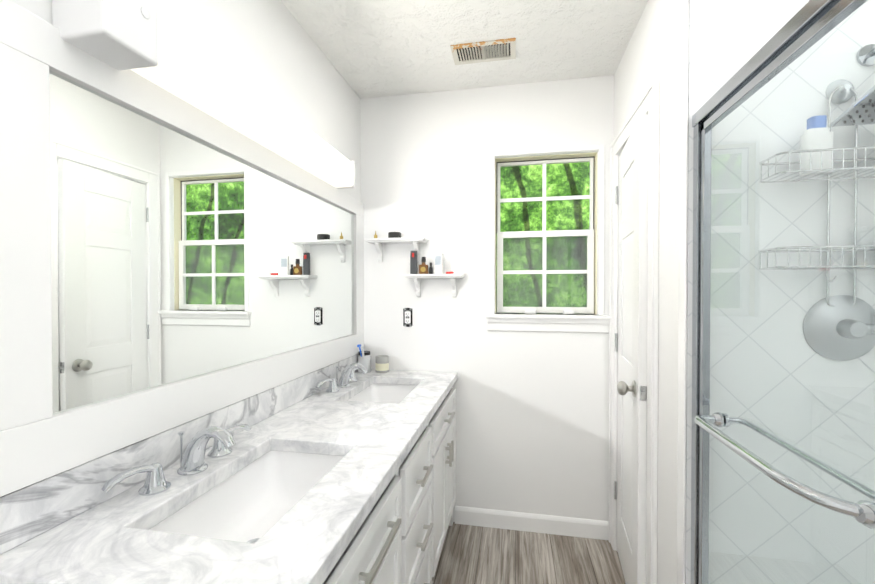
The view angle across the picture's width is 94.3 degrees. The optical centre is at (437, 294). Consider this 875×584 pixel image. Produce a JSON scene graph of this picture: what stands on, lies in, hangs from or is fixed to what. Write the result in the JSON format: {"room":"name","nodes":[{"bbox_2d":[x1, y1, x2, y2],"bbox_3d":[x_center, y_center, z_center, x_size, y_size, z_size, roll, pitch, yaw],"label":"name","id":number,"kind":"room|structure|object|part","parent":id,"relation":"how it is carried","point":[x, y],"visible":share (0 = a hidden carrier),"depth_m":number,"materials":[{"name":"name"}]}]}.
{"room":"bathroom","nodes":[
{"label":"bathroom","id":0,"kind":"room"},
{"bbox_2d":[10,0,360,201],"bbox_3d":[-0.849,0.087,0.651,0.120,2.440,3.580,0,1,11],"label":"wall","id":1,"kind":"structure","parent":0,"point":[271,49],"depth_m":1.57,"materials":[{"name":"white paint"}]},
{"bbox_2d":[0,354,357,554],"bbox_3d":[-0.607,0.392,1.533,0.020,0.100,1.758,0,1,11],"label":"backsplash","id":2,"kind":"structure","parent":1,"relation":"attached to","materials":[{"name":"stone"}]},
{"bbox_2d":[0,0,363,496],"bbox_3d":[-0.628,-0.092,1.415,0.022,0.868,1.968,0,1,11],"label":"mirror glass","id":3,"kind":"object","parent":1,"relation":"attached to","point":[176,255],"depth_m":0.96,"materials":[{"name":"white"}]},
{"bbox_2d":[52,0,354,188],"bbox_3d":[-0.575,-0.590,1.403,0.129,0.166,1.264,0,1,11],"label":"vanity light","id":4,"kind":"object","parent":1,"relation":"attached to","point":[148,40],"visible":0.85,"depth_m":1.01,"materials":[{"name":"white plastic"}]},
{"bbox_2d":[131,11,353,187],"bbox_3d":[-0.565,-0.590,1.457,0.092,0.124,1.123,0,1,11],"label":"diffuser","id":5,"kind":"object","parent":4,"relation":"attached to","point":[185,68],"depth_m":1.18,"materials":[{"name":"white"}]},
{"bbox_2d":[281,0,647,98],"bbox_3d":[0.300,-1.161,0.417,2.460,0.060,3.820,0,1,11],"label":"ceiling","id":6,"kind":"structure","parent":0,"point":[376,48],"depth_m":1.81,"materials":[{"name":"white paint"}]},
{"bbox_2d":[456,43,509,60],"bbox_3d":[0.218,-1.145,1.911,0.247,0.001,0.109,0,1,11],"label":"vent duct","id":7,"kind":"object","parent":6,"relation":"attached to","point":[480,52],"visible":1,"depth_m":1.92,"materials":[{"name":"black"}]},
{"bbox_2d":[450,38,515,64],"bbox_3d":[0.218,-1.140,1.911,0.295,0.012,0.157,0,1,11],"label":"ceiling vent","id":8,"kind":"object","parent":6,"relation":"in","point":[487,56],"visible":0.96,"depth_m":1.90,"materials":[{"name":"metal"}]},
{"bbox_2d":[360,75,613,521],"bbox_3d":[0.649,0.070,2.247,2.460,2.440,0.120,0,1,11],"label":"wall","id":9,"kind":"structure","parent":0,"point":[532,421],"depth_m":2.26,"materials":[{"name":"white paint"}]},
{"bbox_2d":[365,237,427,261],"bbox_3d":[-0.231,-0.254,2.297,0.342,0.127,0.105,0,1,11],"label":"shelf","id":10,"kind":"object","parent":9,"relation":"attached to","point":[380,242],"visible":0.88,"depth_m":2.27,"materials":[{"name":"white wood"}]},
{"bbox_2d":[388,232,400,237],"bbox_3d":[-0.242,-0.335,2.296,0.074,0.034,0.074,0,1,11],"label":"tin","id":11,"kind":"object","parent":10,"relation":"on","point":[394,234],"visible":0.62,"depth_m":2.27,"materials":[{"name":"black metal"}]},
{"bbox_2d":[403,308,411,326],"bbox_3d":[-0.172,0.129,2.338,0.054,0.112,0.011,0,1,11],"label":"outlet","id":12,"kind":"object","parent":9,"relation":"attached to","point":[407,317],"visible":1,"depth_m":2.34,"materials":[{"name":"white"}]},
{"bbox_2d":[404,274,464,296],"bbox_3d":[-0.016,-0.052,2.258,0.326,0.127,0.105,0,1,11],"label":"shelf","id":13,"kind":"object","parent":9,"relation":"attached to","point":[418,277],"visible":1,"depth_m":2.23,"materials":[{"name":"white wood"}]},
{"bbox_2d":[410,251,416,273],"bbox_3d":[-0.133,-0.182,2.282,0.040,0.132,0.022,0,1,11],"label":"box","id":14,"kind":"object","parent":13,"relation":"on","point":[413,265],"visible":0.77,"depth_m":2.27,"materials":[{"name":"black cardboard"}]},
{"bbox_2d":[419,262,427,273],"bbox_3d":[-0.077,-0.149,2.270,0.052,0.066,0.028,0,1,11],"label":"bottle","id":15,"kind":"object","parent":13,"relation":"on","point":[425,266],"visible":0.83,"depth_m":2.26,"materials":[{"name":"orange glass"}]},
{"bbox_2d":[429,263,432,273],"bbox_3d":[-0.037,-0.148,2.266,0.022,0.065,0.021,0,1,11],"label":"bottle","id":16,"kind":"object","parent":13,"relation":"on","point":[430,270],"visible":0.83,"depth_m":2.26,"materials":[{"name":"black glass"}]},
{"bbox_2d":[435,253,442,273],"bbox_3d":[0.008,-0.173,2.255,0.042,0.115,0.024,0,1,23],"label":"box","id":17,"kind":"object","parent":13,"relation":"on","point":[438,269],"visible":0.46,"depth_m":2.24,"materials":[{"name":"white cardboard"}]},
{"bbox_2d":[435,256,440,264],"bbox_3d":[0.003,-0.191,2.244,0.034,0.050,0.001,0,1,23],"label":"framed picture","id":18,"kind":"object","parent":17,"relation":"attached to","point":[437,260],"visible":1,"depth_m":2.24,"materials":[{"name":"grey"}]},
{"bbox_2d":[456,263,459,273],"bbox_3d":[0.113,-0.147,2.235,0.022,0.062,0.021,0,1,11],"label":"dropper bottle","id":19,"kind":"object","parent":13,"relation":"on","point":[457,269],"visible":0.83,"depth_m":2.23,"materials":[{"name":"white plastic"}]},
{"bbox_2d":[455,506,608,539],"bbox_3d":[0.509,1.243,2.217,0.837,0.095,0.014,0,1,11],"label":"baseboard","id":20,"kind":"structure","parent":9,"relation":"attached to","point":[551,524],"depth_m":2.21,"materials":[{"name":"white wood"}]},
{"bbox_2d":[489,144,604,314],"bbox_3d":[0.593,-0.344,2.248,0.600,0.897,0.125,0,1,11],"label":"window","id":21,"kind":"structure","parent":9,"relation":"in","point":[599,147],"depth_m":2.24,"materials":[{"name":"white wood"}]},
{"bbox_2d":[525,309,535,313],"bbox_3d":[0.516,0.092,2.254,0.060,0.023,0.023,0,1,11],"label":"tab","id":22,"kind":"object","parent":21,"relation":"attached to","point":[530,311],"depth_m":2.24,"materials":[{"name":"white plastic"}]},
{"bbox_2d":[503,237,586,306],"bbox_3d":[0.603,-0.118,2.304,0.522,0.437,0.001,0,1,11],"label":"screen","id":23,"kind":"object","parent":21,"relation":"attached to","point":[526,295],"depth_m":2.30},
{"label":"sash glass","id":24,"kind":"part","parent":21,"relation":"part of","materials":[{"name":"clear glass"}]},
{"label":"sash glass","id":25,"kind":"part","parent":21,"relation":"part of","materials":[{"name":"clear glass"}]},
{"bbox_3d":[0.595,-0.128,2.261,0.522,0.457,0.024,0,1,11],"label":"window sash","id":26,"kind":"part","parent":21,"relation":"part of","materials":[{"name":"white wood"}]},
{"bbox_3d":[0.594,-0.128,2.255,0.454,0.389,0.010,0,1,11],"label":"lower window sash muntins","id":27,"kind":"part","parent":21,"relation":"part of","materials":[{"name":"white wood"}]},
{"bbox_2d":[563,310,574,313],"bbox_3d":[0.716,0.093,2.215,0.060,0.023,0.023,0,1,11],"label":"tab","id":28,"kind":"object","parent":21,"relation":"attached to","point":[564,311],"depth_m":2.20,"materials":[{"name":"white plastic"}]},
{"bbox_2d":[486,313,610,332],"bbox_3d":[0.600,0.153,2.234,0.657,0.096,0.160,0,1,11],"label":"window sill","id":29,"kind":"structure","parent":9,"relation":"attached to","point":[554,322],"depth_m":2.18,"materials":[{"name":"white wood"}]},
{"bbox_2d":[432,522,625,583],"bbox_3d":[0.300,1.339,0.443,2.460,0.060,3.820,0,1,11],"label":"floor","id":30,"kind":"structure","parent":0,"point":[470,554],"depth_m":1.98,"materials":[{"name":"brown wood"}]},
{"bbox_2d":[320,378,457,583],"bbox_3d":[-0.320,0.891,1.489,0.598,0.815,1.739,0,1,11],"label":"bathroom vanity","id":31,"kind":"object","parent":30,"relation":"on","point":[400,540],"depth_m":1.33,"materials":[{"name":"white wood"}]},
{"bbox_2d":[0,370,457,583],"bbox_3d":[-0.334,0.463,1.481,0.576,0.040,1.758,0,1,11],"label":"countertop","id":32,"kind":"structure","parent":31,"relation":"on","point":[107,540],"depth_m":0.81,"materials":[{"name":"white stone"}]},
{"bbox_2d":[96,418,255,497],"bbox_3d":[-0.591,0.392,1.033,0.166,0.118,0.408,0,1,11],"label":"faucet","id":33,"kind":"object","parent":32,"relation":"on","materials":[{"name":"silver metal"}]},
{"bbox_2d":[148,446,343,537],"bbox_3d":[-0.426,0.555,1.002,0.328,0.158,0.528,0,1,11],"label":"sink","id":34,"kind":"object","parent":32,"relation":"in","point":[269,483],"depth_m":1.15,"materials":[{"name":"white ceramic"}]},
{"bbox_2d":[312,362,371,393],"bbox_3d":[-0.416,0.382,1.946,0.166,0.118,0.408,0,1,11],"label":"faucet","id":35,"kind":"object","parent":32,"relation":"on","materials":[{"name":"silver metal"}]},
{"bbox_2d":[357,344,370,372],"bbox_3d":[-0.413,0.354,2.274,0.076,0.160,0.098,0,1,11],"label":"toothbrush holder","id":36,"kind":"object","parent":32,"relation":"on","point":[364,358],"visible":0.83,"depth_m":2.25,"materials":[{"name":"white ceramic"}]},
{"bbox_2d":[375,355,388,372],"bbox_3d":[-0.312,0.390,2.292,0.076,0.088,0.076,0,1,11],"label":"candle jar","id":37,"kind":"object","parent":32,"relation":"on","point":[382,364],"visible":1,"depth_m":2.26,"materials":[{"name":"clear glass"}]},
{"bbox_2d":[348,382,415,401],"bbox_3d":[-0.251,0.546,1.915,0.328,0.158,0.528,0,1,11],"label":"sink","id":38,"kind":"object","parent":32,"relation":"in","point":[379,391],"depth_m":2.15,"materials":[{"name":"white ceramic"}]},
{"bbox_3d":[-0.344,0.890,1.493,0.549,0.815,1.739,0,1,11],"label":"frame","id":39,"kind":"part","parent":31,"relation":"part of","materials":[{"name":"white wood"}]},
{"bbox_2d":[614,0,679,583],"bbox_3d":[0.634,0.089,0.366,0.100,2.440,3.580,0,1,11],"label":"wall","id":40,"kind":"structure","parent":0,"point":[651,53],"depth_m":1.39,"materials":[{"name":"white paint"}]},
{"bbox_2d":[614,186,617,499],"bbox_3d":[0.897,0.242,2.036,0.013,1.570,0.013,0,1,11],"label":"hinges on the door trim","id":41,"kind":"object","parent":40,"relation":"attached to","point":[616,349],"visible":1,"depth_m":2.03,"materials":[{"name":"silver metal"}]},
{"bbox_2d":[617,115,647,583],"bbox_3d":[0.849,0.300,1.778,0.166,1.965,0.515,0,1,16],"label":"closet door","id":42,"kind":"structure","parent":40,"relation":"in","point":[632,349],"depth_m":1.64,"materials":[{"name":"white wood"}]},
{"bbox_3d":[0.800,0.373,1.605,0.166,0.066,0.066,0,1,16],"label":"knob","id":43,"kind":"part","parent":42,"relation":"part of","materials":[{"name":"silver metal"}]},
{"bbox_2d":[609,80,659,583],"bbox_3d":[0.892,0.262,1.774,0.123,2.065,0.671,0,1,11],"label":"door frame","id":44,"kind":"structure","parent":40,"relation":"attached to","point":[648,104],"depth_m":1.51,"materials":[{"name":"white wood"}]},
{"bbox_2d":[677,0,688,583],"bbox_3d":[0.747,0.081,1.238,0.006,2.440,0.054,0,1,11],"label":"trim","id":45,"kind":"structure","parent":40,"relation":"attached to","point":[682,279],"depth_m":1.23,"materials":[{"name":"white wood"}]},
{"bbox_2d":[691,0,866,583],"bbox_3d":[0.684,0.340,0.745,0.040,1.729,0.939,0,1,11],"label":"shower door frame","id":46,"kind":"object","parent":40,"relation":"attached to","point":[804,26],"visible":0.96,"depth_m":1.15,"materials":[{"name":"silver metal"}]},
{"bbox_2d":[685,0,874,583],"bbox_3d":[1.144,0.082,1.139,0.810,2.440,0.011,0,1,11],"label":"shower wall tile","id":47,"kind":"structure","parent":40,"relation":"attached to","point":[728,39],"depth_m":1.15,"materials":[{"name":"white tile"}]},
{"bbox_2d":[803,295,874,360],"bbox_3d":[1.133,0.092,1.101,0.208,0.184,0.066,0,1,11],"label":"shower valve","id":48,"kind":"object","parent":47,"relation":"attached to","point":[824,308],"depth_m":1.12,"materials":[{"name":"silver metal"}]},
{"bbox_2d":[831,44,874,126],"bbox_3d":[1.166,-0.574,1.011,0.204,0.226,0.217,0,1,11],"label":"shower head","id":49,"kind":"object","parent":47,"relation":"attached to","point":[850,111],"depth_m":1.08},
{"bbox_2d":[758,79,874,306],"bbox_3d":[1.108,-0.282,1.073,0.425,0.635,0.124,0,1,11],"label":"shower caddy","id":50,"kind":"object","parent":49,"relation":"hanging from","point":[818,163],"depth_m":1.08,"materials":[{"name":"silver metal"}]},
{"bbox_2d":[800,115,832,176],"bbox_3d":[1.012,-0.398,1.085,0.066,0.150,0.038,0,1,11],"label":"bottle","id":51,"kind":"object","parent":50,"relation":"on","point":[817,122],"depth_m":1.07,"materials":[{"name":"white plastic"}]},
{"bbox_3d":[1.165,-0.509,1.007,0.204,0.048,0.204,0,-14,11],"label":"plate","id":52,"kind":"part","parent":49,"relation":"part of","materials":[{"name":"silver metal"}]},
{"bbox_3d":[1.176,-0.614,1.060,0.060,0.148,0.115,0,1,11],"label":"arm","id":53,"kind":"part","parent":49,"relation":"part of"},
{"bbox_2d":[705,0,874,583],"bbox_3d":[0.684,0.346,0.746,0.001,1.625,0.833,0,1,11],"label":"shower door","id":54,"kind":"object","parent":40,"relation":"attached to","point":[713,502],"visible":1,"depth_m":0.82,"materials":[{"name":"clear glass"}]},
{"bbox_2d":[694,412,874,528],"bbox_3d":[0.694,0.330,0.840,0.129,0.038,0.498,0,1,11],"label":"towel bar","id":55,"kind":"object","parent":54,"relation":"attached to","point":[862,512],"visible":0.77,"depth_m":0.74,"materials":[{"name":"silver metal"}]},
{"label":"outside","id":56,"kind":"structure","parent":0,"visible":0},
{"bbox_2d":[496,162,589,313],"bbox_3d":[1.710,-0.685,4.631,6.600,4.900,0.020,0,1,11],"label":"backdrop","id":57,"kind":"structure","parent":56,"point":[534,173],"depth_m":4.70,"materials":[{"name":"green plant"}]}
]}

